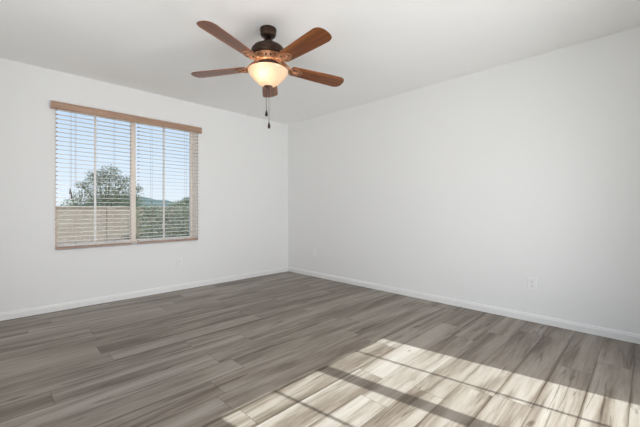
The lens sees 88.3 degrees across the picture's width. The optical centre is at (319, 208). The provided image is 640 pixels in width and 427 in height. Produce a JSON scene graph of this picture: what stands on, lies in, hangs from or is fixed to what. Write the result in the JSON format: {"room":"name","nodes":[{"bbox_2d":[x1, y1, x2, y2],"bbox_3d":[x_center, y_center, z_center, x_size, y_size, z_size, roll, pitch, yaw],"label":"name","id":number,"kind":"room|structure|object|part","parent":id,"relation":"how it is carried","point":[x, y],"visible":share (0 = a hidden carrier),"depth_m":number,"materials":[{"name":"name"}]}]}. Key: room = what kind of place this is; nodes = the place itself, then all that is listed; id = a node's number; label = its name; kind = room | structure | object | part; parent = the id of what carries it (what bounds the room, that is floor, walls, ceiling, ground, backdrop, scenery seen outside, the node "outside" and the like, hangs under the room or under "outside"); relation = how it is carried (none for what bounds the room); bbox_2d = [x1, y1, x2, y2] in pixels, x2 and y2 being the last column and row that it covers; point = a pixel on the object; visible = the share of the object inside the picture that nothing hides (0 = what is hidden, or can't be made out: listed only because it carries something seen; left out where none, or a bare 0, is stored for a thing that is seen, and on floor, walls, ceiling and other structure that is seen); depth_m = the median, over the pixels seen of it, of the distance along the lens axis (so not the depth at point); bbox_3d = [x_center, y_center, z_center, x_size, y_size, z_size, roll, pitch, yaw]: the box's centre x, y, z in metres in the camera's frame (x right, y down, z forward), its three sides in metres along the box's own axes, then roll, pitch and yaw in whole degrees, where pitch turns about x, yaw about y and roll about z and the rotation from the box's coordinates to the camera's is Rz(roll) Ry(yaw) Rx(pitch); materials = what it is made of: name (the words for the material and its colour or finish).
{"room":"empty bedroom","nodes":[
{"label":"empty bedroom","id":0,"kind":"room"},
{"bbox_2d":[0,58,287,312],"bbox_3d":[-2.138,-0.184,4.070,0.250,2.440,4.580,0,0,45],"label":"wall","id":1,"kind":"structure","parent":0,"point":[242,188],"depth_m":3.79,"materials":[{"name":"white paint"}]},
{"bbox_2d":[55,109,196,248],"bbox_3d":[-2.246,-0.336,3.958,0.185,1.507,1.500,0,0,45],"label":"window","id":2,"kind":"structure","parent":1,"relation":"in","point":[192,197],"depth_m":4.01,"materials":[{"name":"beige plastic"}]},
{"bbox_2d":[55,109,131,248],"bbox_3d":[-2.433,-0.326,3.581,0.076,1.468,0.687,0,0,45],"label":"window blind","id":3,"kind":"object","parent":2,"relation":"attached to","point":[71,133],"visible":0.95,"depth_m":3.55,"materials":[{"name":"white wood"}]},
{"bbox_3d":[-2.570,-0.600,3.399,0.004,0.869,0.013,0,0,45],"label":"lift cord","id":4,"kind":"part","parent":3,"relation":"part of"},
{"bbox_3d":[-2.437,0.399,3.585,0.056,0.018,0.684,0,0,45],"label":"rail","id":5,"kind":"part","parent":3,"relation":"part of","materials":[{"name":"brown wood"}]},
{"bbox_2d":[137,123,198,243],"bbox_3d":[-1.885,-0.326,4.133,0.076,1.468,0.729,0,0,45],"label":"window blind","id":6,"kind":"object","parent":2,"relation":"attached to","point":[163,228],"visible":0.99,"depth_m":4.10,"materials":[{"name":"white wood"}]},
{"bbox_3d":[-1.889,0.399,4.136,0.056,0.018,0.726,0,0,45],"label":"rail","id":7,"kind":"part","parent":6,"relation":"part of","materials":[{"name":"brown wood"}]},
{"bbox_2d":[51,100,201,133],"bbox_3d":[-2.140,-1.044,3.848,0.060,0.075,1.562,0,0,45],"label":"blind valance","id":8,"kind":"object","parent":1,"relation":"attached to","point":[54,104],"visible":1,"depth_m":3.71,"materials":[{"name":"brown wood"}]},
{"bbox_2d":[0,267,287,320],"bbox_3d":[-2.045,1.000,3.977,0.014,0.071,4.300,0,0,45],"label":"baseboard","id":9,"kind":"structure","parent":1,"relation":"attached to","point":[92,301],"depth_m":3.77,"materials":[{"name":"white paint"}]},
{"bbox_2d":[176,258,181,266],"bbox_3d":[-1.805,0.686,4.222,0.009,0.116,0.072,0,0,45],"label":"wall outlet","id":10,"kind":"object","parent":1,"relation":"attached to","point":[178,260],"visible":1,"depth_m":4.22,"materials":[{"name":"white plastic"}]},
{"bbox_2d":[0,271,639,426],"bbox_3d":[-0.276,1.096,2.220,5.280,0.120,4.580,0,0,45],"label":"floor","id":11,"kind":"structure","parent":0,"point":[282,349],"depth_m":2.17,"materials":[{"name":"grey wood"}]},
{"bbox_2d":[0,0,639,124],"bbox_3d":[-0.276,-1.504,2.220,5.280,0.200,4.580,0,0,45],"label":"ceiling","id":12,"kind":"structure","parent":0,"point":[380,49],"depth_m":2.75,"materials":[{"name":"white paint"}]},
{"bbox_2d":[191,21,343,128],"bbox_3d":[-0.380,-1.016,2.540,1.235,0.777,1.266,0,0,45],"label":"ceiling fan","id":13,"kind":"object","parent":12,"relation":"hanging from","point":[268,69],"visible":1,"depth_m":2.47,"materials":[{"name":"brown wood"}]},
{"bbox_3d":[-0.815,-1.108,2.676,0.475,0.007,0.146,-2,6,11],"label":"blade","id":14,"kind":"part","parent":13,"relation":"part of","materials":[{"name":"brown wood"}]},
{"bbox_3d":[-0.608,-1.129,2.204,0.146,0.007,0.475,13,4,29],"label":"blade","id":15,"kind":"part","parent":13,"relation":"part of","materials":[{"name":"brown wood"}]},
{"bbox_3d":[-0.404,-1.018,2.573,0.310,0.126,0.310,0,0,45],"label":"lamp shade","id":16,"kind":"part","parent":13,"relation":"part of","materials":[{"name":"white glass"}]},
{"bbox_3d":[-0.456,-1.106,2.992,0.146,0.007,0.475,-11,-1,-7],"label":"blade","id":17,"kind":"part","parent":13,"relation":"part of","materials":[{"name":"brown wood"}]},
{"bbox_3d":[-0.116,-1.122,2.265,0.146,0.007,0.475,15,-11,-42],"label":"blade","id":18,"kind":"part","parent":13,"relation":"part of","materials":[{"name":"brown wood"}]},
{"bbox_3d":[-0.022,-1.101,2.752,0.475,0.007,0.146,3,-12,-25],"label":"blade","id":19,"kind":"part","parent":13,"relation":"part of","materials":[{"name":"brown wood"}]},
{"bbox_2d":[288,27,639,333],"bbox_3d":[1.338,-0.184,3.746,5.140,2.440,0.140,0,0,45],"label":"wall","id":20,"kind":"structure","parent":0,"point":[470,187],"depth_m":3.27,"materials":[{"name":"white paint"}]},
{"bbox_2d":[288,267,639,343],"bbox_3d":[1.234,1.000,3.741,5.000,0.071,0.014,0,0,45],"label":"baseboard","id":21,"kind":"structure","parent":20,"relation":"attached to","point":[580,327],"depth_m":3.24,"materials":[{"name":"white paint"}]},
{"bbox_2d":[527,277,536,290],"bbox_3d":[1.951,0.691,3.033,0.072,0.116,0.009,0,0,45],"label":"wall outlet","id":22,"kind":"object","parent":20,"relation":"attached to","point":[531,282],"visible":1,"depth_m":3.03,"materials":[{"name":"white plastic"}]},
{"label":"outside","id":23,"kind":"structure","parent":0,"visible":0},
{"bbox_3d":[-50.205,1.286,54.832,260.000,0.200,120.000,0,0,45],"label":"ground","id":24,"kind":"structure","parent":23,"visible":0},
{"bbox_2d":[58,164,144,205],"bbox_3d":[-7.607,-0.217,11.735,1.725,2.818,2.773,0,0,45],"label":"tree","id":25,"kind":"object","parent":24,"relation":"on","point":[90,198],"visible":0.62,"depth_m":11.60,"materials":[{"name":"green plant"}]},
{"bbox_2d":[56,206,188,243],"bbox_3d":[-5.550,0.558,9.078,0.250,1.255,22.000,0,0,45],"label":"wall","id":26,"kind":"structure","parent":24,"relation":"on","point":[81,217],"depth_m":8.67,"materials":[{"name":"beige concrete"}]},
{"bbox_2d":[128,202,188,238],"bbox_3d":[-3.285,0.511,9.702,0.753,1.374,4.311,0,0,45],"label":"hedge","id":27,"kind":"object","parent":24,"relation":"on","point":[149,214],"visible":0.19,"depth_m":8.73,"materials":[{"name":"green plant"}]},
{"bbox_2d":[169,196,188,206],"bbox_3d":[-6.432,0.283,15.896,0.978,1.817,1.810,0,0,45],"label":"tree","id":28,"kind":"object","parent":24,"relation":"on","point":[183,200],"visible":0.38,"depth_m":15.60,"materials":[{"name":"green plant"}]},
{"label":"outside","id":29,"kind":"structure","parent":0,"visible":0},
{"bbox_2d":[72,196,188,206],"bbox_3d":[-108.300,-2.819,173.726,136.000,8.211,454.296,0,0,45],"label":"hill","id":30,"kind":"structure","parent":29,"point":[146,200],"depth_m":154.64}
]}

